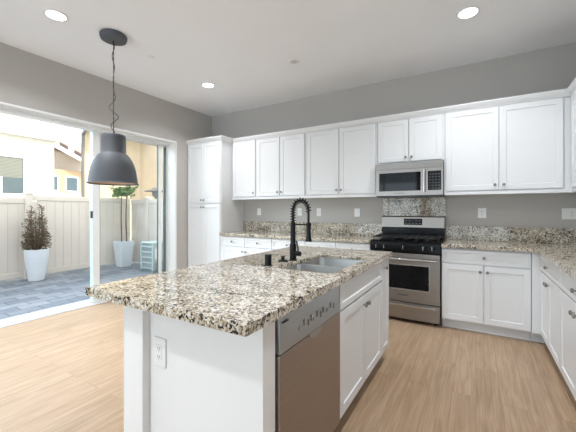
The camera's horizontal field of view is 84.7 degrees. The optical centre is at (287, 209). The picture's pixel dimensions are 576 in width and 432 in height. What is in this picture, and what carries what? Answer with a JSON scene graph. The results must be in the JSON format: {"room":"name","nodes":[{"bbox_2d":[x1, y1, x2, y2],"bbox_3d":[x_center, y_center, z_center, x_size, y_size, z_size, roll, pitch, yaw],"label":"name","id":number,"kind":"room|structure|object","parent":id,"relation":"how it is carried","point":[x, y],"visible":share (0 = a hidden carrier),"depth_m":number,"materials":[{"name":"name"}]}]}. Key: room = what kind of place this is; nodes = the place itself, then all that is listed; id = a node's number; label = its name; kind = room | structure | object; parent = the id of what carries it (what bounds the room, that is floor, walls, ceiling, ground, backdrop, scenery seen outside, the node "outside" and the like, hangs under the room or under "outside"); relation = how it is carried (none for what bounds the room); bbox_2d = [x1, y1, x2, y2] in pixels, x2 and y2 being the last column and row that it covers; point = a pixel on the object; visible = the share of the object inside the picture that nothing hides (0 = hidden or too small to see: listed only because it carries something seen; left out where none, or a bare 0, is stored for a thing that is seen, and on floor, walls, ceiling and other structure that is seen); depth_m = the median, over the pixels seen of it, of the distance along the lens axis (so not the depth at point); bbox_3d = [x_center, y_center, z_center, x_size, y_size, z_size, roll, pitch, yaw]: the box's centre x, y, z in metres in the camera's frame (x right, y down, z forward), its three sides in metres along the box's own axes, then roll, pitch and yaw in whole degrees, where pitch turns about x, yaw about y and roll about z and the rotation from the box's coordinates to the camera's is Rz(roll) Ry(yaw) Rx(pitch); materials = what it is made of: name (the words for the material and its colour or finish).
{"room":"kitchen","nodes":[
{"label":"kitchen","id":0,"kind":"room"},
{"bbox_2d":[0,42,211,268],"bbox_3d":[-3.566,-0.240,2.634,0.277,3.030,7.880,0,0,31],"label":"wall","id":1,"kind":"structure","parent":0,"point":[27,79],"depth_m":4.18,"materials":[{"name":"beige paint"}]},
{"bbox_2d":[0,104,174,327],"bbox_3d":[-3.049,0.092,3.614,0.384,2.425,3.995,0,0,31],"label":"door","id":2,"kind":"structure","parent":1,"relation":"in","point":[96,131],"depth_m":4.32,"materials":[{"name":"white plastic"}]},
{"bbox_2d":[0,102,176,268],"bbox_3d":[-2.874,0.071,3.517,0.014,2.407,4.007,0,0,31],"label":"trim","id":3,"kind":"structure","parent":1,"relation":"attached to","point":[3,103],"depth_m":4.73,"materials":[{"name":"white paint"}]},
{"bbox_2d":[0,0,575,116],"bbox_3d":[-1.182,-1.830,1.215,5.825,0.150,8.180,0,0,31],"label":"ceiling","id":4,"kind":"structure","parent":0,"point":[244,48],"depth_m":3.27,"materials":[{"name":"paint"}]},
{"bbox_2d":[42,8,68,21],"bbox_3d":[-2.089,-1.750,2.845,0.194,0.009,0.194,0,0,31],"label":"recessed light","id":5,"kind":"object","parent":4,"relation":"in","point":[53,14],"visible":1,"depth_m":2.84,"materials":[{"name":"white paint"}]},
{"bbox_2d":[46,11,65,20],"bbox_3d":[-2.089,-1.751,2.845,0.148,0.005,0.148,0,0,31],"label":"diffuser","id":6,"kind":"object","parent":5,"relation":"attached to","point":[54,15],"depth_m":2.84,"materials":[{"name":"white plastic"}]},
{"bbox_2d":[86,28,138,185],"bbox_3d":[-1.750,-1.008,3.169,0.462,1.494,0.462,0,0,31],"label":"pendant lamp","id":7,"kind":"object","parent":4,"relation":"hanging from","point":[112,165],"visible":1,"depth_m":3.06,"materials":[{"name":"grey metal"}]},
{"bbox_2d":[201,82,214,87],"bbox_3d":[-1.123,-1.750,4.437,0.194,0.009,0.194,0,0,31],"label":"recessed light","id":8,"kind":"object","parent":4,"relation":"in","point":[205,84],"visible":1,"depth_m":4.43,"materials":[{"name":"white paint"}]},
{"bbox_2d":[203,83,212,86],"bbox_3d":[-1.123,-1.751,4.437,0.148,0.005,0.148,0,0,31],"label":"diffuser","id":9,"kind":"object","parent":8,"relation":"attached to","point":[204,84],"depth_m":4.42,"materials":[{"name":"white plastic"}]},
{"bbox_2d":[288,58,299,63],"bbox_3d":[0.071,-1.750,3.722,0.132,0.009,0.131,0,0,31],"label":"ceiling fitting","id":10,"kind":"object","parent":4,"relation":"attached to","point":[294,60],"visible":1,"depth_m":3.72,"materials":[{"name":"white paint"}]},
{"bbox_2d":[456,6,480,19],"bbox_3d":[1.600,-1.750,2.808,0.194,0.009,0.194,0,0,31],"label":"recessed light","id":11,"kind":"object","parent":4,"relation":"in","point":[468,12],"visible":1,"depth_m":2.80,"materials":[{"name":"white paint"}]},
{"bbox_2d":[459,8,477,17],"bbox_3d":[1.600,-1.751,2.808,0.148,0.005,0.148,0,0,31],"label":"diffuser","id":12,"kind":"object","parent":11,"relation":"attached to","point":[465,12],"depth_m":2.80,"materials":[{"name":"white plastic"}]},
{"bbox_2d":[0,302,575,431],"bbox_3d":[-1.119,1.335,1.178,5.678,0.120,8.180,0,0,31],"label":"floor","id":13,"kind":"structure","parent":0,"point":[62,372],"depth_m":2.32,"materials":[{"name":"brown wood"}]},
{"bbox_2d":[124,306,274,431],"bbox_3d":[0.046,0.838,2.107,0.775,0.874,1.905,0,0,31],"label":"kitchen island","id":14,"kind":"object","parent":13,"relation":"on","point":[212,380],"visible":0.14,"depth_m":1.29,"materials":[{"name":"white paint"}]},
{"bbox_2d":[154,336,165,367],"bbox_3d":[-0.570,0.630,1.403,0.082,0.128,0.009,0,0,31],"label":"wall outlet","id":15,"kind":"object","parent":14,"relation":"attached to","point":[159,343],"visible":1,"depth_m":1.40,"materials":[{"name":"white plastic"}]},
{"bbox_2d":[156,344,160,359],"bbox_3d":[-0.572,0.630,1.400,0.033,0.066,0.002,0,0,31],"label":"socket","id":16,"kind":"object","parent":15,"relation":"attached to","point":[158,346],"depth_m":1.40,"materials":[{"name":"white plastic"}]},
{"bbox_2d":[85,246,391,336],"bbox_3d":[-0.024,0.362,2.106,0.950,0.078,2.025,0,0,31],"label":"island countertop","id":17,"kind":"structure","parent":14,"relation":"on","point":[240,296],"depth_m":1.45,"materials":[{"name":"stone"}]},
{"bbox_2d":[264,254,271,265],"bbox_3d":[-0.130,0.324,2.061,0.054,0.074,0.054,0,0,31],"label":"air gap","id":18,"kind":"object","parent":17,"relation":"on","point":[268,257],"visible":1,"depth_m":2.04,"materials":[{"name":"black metal"}]},
{"bbox_2d":[289,198,311,260],"bbox_3d":[0.087,0.136,2.240,0.178,0.450,0.058,0,0,31],"label":"kitchen faucet","id":19,"kind":"object","parent":17,"relation":"on","point":[293,253],"visible":1,"depth_m":2.25,"materials":[{"name":"black metal"}]},
{"bbox_2d":[283,257,361,273],"bbox_3d":[0.258,0.481,2.179,0.421,0.194,0.716,0,0,31],"label":"sink","id":20,"kind":"object","parent":17,"relation":"in","point":[321,264],"visible":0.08,"depth_m":2.39,"materials":[{"name":"metal"}]},
{"bbox_2d":[188,140,243,266],"bbox_3d":[-1.263,0.072,5.476,0.766,2.405,0.631,0,0,31],"label":"pantry cabinet","id":21,"kind":"object","parent":13,"relation":"on","point":[212,211],"visible":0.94,"depth_m":5.21,"materials":[{"name":"white paint"}]},
{"bbox_2d":[186,78,575,144],"bbox_3d":[0.344,-1.150,3.961,5.078,0.066,0.980,0,0,31],"label":"trim","id":22,"kind":"structure","parent":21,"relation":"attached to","point":[569,91],"depth_m":3.81,"materials":[{"name":"white paint"}]},
{"bbox_2d":[221,235,271,259],"bbox_3d":[-0.512,0.838,5.029,0.974,0.874,0.631,0,0,31],"label":"base cabinet","id":23,"kind":"object","parent":13,"relation":"on","point":[231,246],"visible":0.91,"depth_m":4.81,"materials":[{"name":"white paint"}]},
{"bbox_2d":[219,231,377,242],"bbox_3d":[0.103,0.381,4.663,2.405,0.040,0.636,0,0,31],"label":"countertop","id":24,"kind":"structure","parent":23,"relation":"on","point":[261,234],"depth_m":4.47,"materials":[{"name":"stone"}]},
{"bbox_2d":[272,238,304,249],"bbox_3d":[0.137,0.838,4.643,0.532,0.874,0.631,0,0,31],"label":"base cabinet","id":25,"kind":"object","parent":13,"relation":"on","point":[277,243],"visible":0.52,"depth_m":4.45,"materials":[{"name":"white paint"}]},
{"bbox_2d":[275,286,339,431],"bbox_3d":[-0.134,0.839,1.620,0.614,0.872,0.626,0,0,31],"label":"dishwasher","id":26,"kind":"object","parent":13,"relation":"on","point":[307,338],"visible":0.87,"depth_m":1.41,"materials":[{"name":"silver metal"}]},
{"bbox_2d":[305,240,369,249],"bbox_3d":[0.752,0.838,4.277,0.894,0.874,0.631,0,0,31],"label":"base cabinet","id":27,"kind":"object","parent":13,"relation":"on","point":[329,244],"visible":0.12,"depth_m":4.00,"materials":[{"name":"white paint"}]},
{"bbox_2d":[339,262,381,418],"bbox_3d":[0.264,0.838,2.287,0.655,0.874,0.909,0,0,31],"label":"base cabinet","id":28,"kind":"object","parent":13,"relation":"on","point":[360,311],"visible":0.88,"depth_m":2.06,"materials":[{"name":"white paint"}]},
{"bbox_2d":[381,258,388,353],"bbox_3d":[0.556,0.838,2.778,0.655,0.874,0.230,0,0,31],"label":"base cabinet","id":29,"kind":"object","parent":13,"relation":"on","point":[385,264],"visible":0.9,"depth_m":2.65,"materials":[{"name":"white paint"}]},
{"bbox_2d":[370,216,444,325],"bbox_3d":[1.449,0.677,3.815,0.758,1.196,0.666,0,0,31],"label":"gas range","id":30,"kind":"object","parent":13,"relation":"on","point":[414,242],"visible":0.94,"depth_m":3.57,"materials":[{"name":"silver metal"}]},
{"bbox_2d":[371,237,444,243],"bbox_3d":[1.450,0.361,3.816,0.758,0.016,0.498,0,0,31],"label":"cooktop","id":31,"kind":"object","parent":30,"relation":"in","point":[404,240],"depth_m":3.66,"materials":[{"name":"black metal"}]},
{"bbox_2d":[442,248,530,339],"bbox_3d":[2.134,0.838,3.455,0.775,0.874,0.631,0,0,31],"label":"base cabinet","id":32,"kind":"object","parent":13,"relation":"on","point":[484,291],"visible":0.99,"depth_m":3.20,"materials":[{"name":"white paint"}]},
{"bbox_2d":[530,252,544,342],"bbox_3d":[2.415,0.838,3.022,0.147,0.874,0.106,0,0,31],"label":"cabinet filler","id":33,"kind":"object","parent":13,"relation":"on","point":[535,335],"visible":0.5,"depth_m":3.00,"materials":[{"name":"white paint"}]},
{"bbox_2d":[540,255,560,369],"bbox_3d":[2.417,0.838,2.488,0.631,0.874,0.796,0,0,31],"label":"base cabinet","id":34,"kind":"object","parent":13,"relation":"on","point":[550,288],"visible":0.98,"depth_m":2.60,"materials":[{"name":"white paint"}]},
{"bbox_2d":[560,269,575,399],"bbox_3d":[1.982,0.838,1.756,0.631,0.874,0.904,0,0,31],"label":"base cabinet","id":35,"kind":"object","parent":13,"relation":"on","point":[567,283],"visible":0.99,"depth_m":2.10,"materials":[{"name":"white paint"}]},
{"bbox_2d":[441,239,575,279],"bbox_3d":[1.991,0.381,2.561,1.442,0.040,2.318,0,0,31],"label":"countertop","id":36,"kind":"structure","parent":35,"relation":"on","point":[563,256],"depth_m":3.05,"materials":[{"name":"stone"}]},
{"bbox_2d":[212,42,575,239],"bbox_3d":[0.871,-0.240,4.666,5.825,3.030,0.150,0,0,31],"label":"wall","id":37,"kind":"structure","parent":0,"point":[552,68],"depth_m":4.00,"materials":[{"name":"grey paint"}]},
{"bbox_2d":[232,140,256,199],"bbox_3d":[-0.647,-0.650,5.270,0.495,0.960,0.356,0,0,31],"label":"upper cabinet","id":38,"kind":"object","parent":37,"relation":"attached to","point":[244,153],"visible":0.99,"depth_m":5.13,"materials":[{"name":"white paint"}]},
{"bbox_2d":[256,133,305,198],"bbox_3d":[-0.053,-0.650,4.916,0.884,0.960,0.356,0,0,31],"label":"upper cabinet","id":39,"kind":"object","parent":37,"relation":"attached to","point":[281,161],"visible":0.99,"depth_m":4.76,"materials":[{"name":"white paint"}]},
{"bbox_2d":[298,208,301,215],"bbox_3d":[0.183,0.030,4.982,0.075,0.118,0.009,0,0,31],"label":"wall outlet","id":40,"kind":"object","parent":37,"relation":"attached to","point":[299,209],"visible":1,"depth_m":4.97,"materials":[{"name":"white plastic"}]},
{"bbox_2d":[244,221,381,235],"bbox_3d":[0.261,0.277,4.928,2.405,0.169,0.020,0,0,31],"label":"backsplash","id":41,"kind":"structure","parent":37,"relation":"attached to","point":[316,228],"depth_m":4.76,"materials":[{"name":"stone"}]},
{"bbox_2d":[317,208,320,215],"bbox_3d":[0.471,0.032,4.810,0.075,0.118,0.009,0,0,31],"label":"wall outlet","id":42,"kind":"object","parent":37,"relation":"attached to","point":[318,209],"visible":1,"depth_m":4.81,"materials":[{"name":"white plastic"}]},
{"bbox_2d":[306,123,376,197],"bbox_3d":[0.768,-0.650,4.428,1.023,0.960,0.356,0,0,31],"label":"upper cabinet","id":43,"kind":"object","parent":37,"relation":"attached to","point":[340,162],"visible":0.92,"depth_m":4.27,"materials":[{"name":"white paint"}]},
{"bbox_2d":[354,208,359,216],"bbox_3d":[0.986,0.037,4.503,0.085,0.118,0.012,0,0,31],"label":"light switch","id":44,"kind":"object","parent":37,"relation":"attached to","point":[356,210],"visible":1,"depth_m":4.50,"materials":[{"name":"white plastic"}]},
{"bbox_2d":[377,114,443,164],"bbox_3d":[1.542,-0.853,3.967,0.770,0.555,0.356,0,0,31],"label":"upper cabinet","id":45,"kind":"object","parent":37,"relation":"attached to","point":[417,139],"visible":0.99,"depth_m":3.82,"materials":[{"name":"white paint"}]},
{"bbox_2d":[376,160,445,197],"bbox_3d":[1.519,-0.365,3.929,0.766,0.413,0.442,0,0,31],"label":"microwave oven","id":46,"kind":"object","parent":45,"relation":"attached to","point":[422,179],"visible":0.99,"depth_m":3.77,"materials":[{"name":"silver metal"}]},
{"bbox_2d":[383,197,445,232],"bbox_3d":[1.628,0.059,4.114,0.764,0.452,0.020,0,0,31],"label":"backsplash","id":47,"kind":"structure","parent":37,"relation":"attached to","point":[428,206],"depth_m":4.09,"materials":[{"name":"stone"}]},
{"bbox_2d":[478,208,485,217],"bbox_3d":[2.290,0.035,3.728,0.085,0.118,0.009,0,0,31],"label":"wall outlet","id":48,"kind":"object","parent":37,"relation":"attached to","point":[481,211],"visible":1,"depth_m":3.73,"materials":[{"name":"white plastic"}]},
{"bbox_2d":[444,96,571,194],"bbox_3d":[2.359,-0.650,3.482,1.126,0.960,0.356,0,0,31],"label":"upper cabinet","id":49,"kind":"object","parent":37,"relation":"attached to","point":[525,147],"visible":0.95,"depth_m":3.33,"materials":[{"name":"white paint"}]},
{"bbox_2d":[446,225,575,244],"bbox_3d":[2.578,0.277,3.549,1.441,0.169,0.020,0,0,31],"label":"backsplash","id":50,"kind":"structure","parent":37,"relation":"attached to","point":[479,233],"depth_m":3.56,"materials":[{"name":"stone"}]},
{"bbox_2d":[562,208,575,218],"bbox_3d":[2.961,0.040,3.328,0.118,0.118,0.012,0,0,31],"label":"wall outlet","id":51,"kind":"object","parent":37,"relation":"attached to","point":[567,213],"visible":1,"depth_m":3.33,"materials":[{"name":"white plastic"}]},
{"bbox_3d":[1.256,-0.240,-0.235,0.150,3.030,7.880,0,0,31],"label":"wall","id":52,"kind":"structure","parent":0,"visible":0},
{"bbox_2d":[571,90,575,192],"bbox_3d":[2.642,-0.650,2.601,0.361,0.960,0.940,0,0,31],"label":"upper cabinet","id":53,"kind":"object","parent":52,"relation":"attached to","point":[573,96],"visible":1,"depth_m":3.00,"materials":[{"name":"white paint"}]},
{"label":"outside","id":54,"kind":"structure","parent":0,"visible":0},
{"bbox_2d":[0,261,162,319],"bbox_3d":[-4.659,1.375,4.051,3.050,0.100,8.200,0,0,31],"label":"floor","id":55,"kind":"structure","parent":54,"point":[20,296],"depth_m":5.33,"materials":[{"name":"grey stone"}]},
{"bbox_2d":[20,204,51,281],"bbox_3d":[-4.730,0.597,5.931,0.498,1.451,0.514,0,0,31],"label":"potted shrub","id":56,"kind":"object","parent":55,"relation":"on","point":[36,258],"visible":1,"depth_m":5.86,"materials":[{"name":"brown plant"}]},
{"bbox_2d":[23,248,48,281],"bbox_3d":[-4.726,1.028,5.942,0.380,0.590,0.380,0,0,31],"label":"pot","id":57,"kind":"object","parent":56,"relation":"attached to","point":[36,259],"depth_m":5.82,"materials":[{"name":"white ceramic"}]},
{"bbox_2d":[0,192,129,279],"bbox_3d":[-5.809,0.486,4.771,0.146,1.678,7.260,0,0,31],"label":"fence","id":58,"kind":"object","parent":55,"relation":"on","point":[68,218],"visible":0.65,"depth_m":6.58,"materials":[{"name":"beige plastic"}]},
{"bbox_2d":[109,185,138,266],"bbox_3d":[-3.827,0.333,7.404,0.633,1.979,0.772,0,0,-39],"label":"potted tree","id":59,"kind":"object","parent":55,"relation":"on","point":[123,249],"visible":1,"depth_m":7.34,"materials":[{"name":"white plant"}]},
{"bbox_2d":[131,197,162,261],"bbox_3d":[-2.723,0.501,7.207,2.750,1.648,0.146,0,0,31],"label":"fence","id":60,"kind":"object","parent":55,"relation":"on","point":[144,211],"visible":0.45,"depth_m":7.65,"materials":[{"name":"beige plastic"}]},
{"bbox_2d":[139,240,162,272],"bbox_3d":[-2.929,1.010,6.979,0.470,0.630,0.480,0,0,31],"label":"air conditioner","id":61,"kind":"object","parent":55,"relation":"on","point":[148,249],"visible":0.73,"depth_m":6.78,"materials":[{"name":"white metal"}]},
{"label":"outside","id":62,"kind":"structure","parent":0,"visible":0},
{"bbox_2d":[0,263,115,280],"bbox_3d":[-15.341,1.500,20.763,32.400,0.250,60.000,0,0,31],"label":"ground","id":63,"kind":"structure","parent":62,"point":[114,263],"depth_m":7.07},
{"bbox_2d":[0,113,58,201],"bbox_3d":[-10.956,-1.050,5.250,4.600,4.750,10.620,0,0,31],"label":"house","id":64,"kind":"structure","parent":63,"relation":"on","point":[26,145],"depth_m":8.12,"materials":[{"name":"white paint"}]},
{"bbox_2d":[0,157,22,177],"bbox_3d":[-7.083,-1.060,7.618,0.004,0.490,1.110,0,0,31],"label":"blind","id":65,"kind":"object","parent":64,"relation":"hanging from","point":[10,167],"depth_m":7.90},
{"bbox_2d":[54,139,80,196],"bbox_3d":[-14.485,-2.189,18.974,5.700,7.028,8.200,0,0,31],"label":"house","id":66,"kind":"structure","parent":63,"relation":"on","point":[67,154],"depth_m":18.20,"materials":[{"name":"beige paint"}]},
{"bbox_2d":[81,130,162,239],"bbox_3d":[-6.101,-1.700,11.455,5.800,6.050,4.350,0,0,31],"label":"house","id":67,"kind":"structure","parent":63,"relation":"on","point":[143,157],"depth_m":10.82,"materials":[{"name":"beige paint"}]},
{"bbox_2d":[144,188,162,198],"bbox_3d":[-3.710,0.350,8.863,0.610,1.950,0.610,0,0,31],"label":"patio heater","id":68,"kind":"object","parent":63,"relation":"on","point":[153,190],"visible":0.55,"depth_m":8.77,"materials":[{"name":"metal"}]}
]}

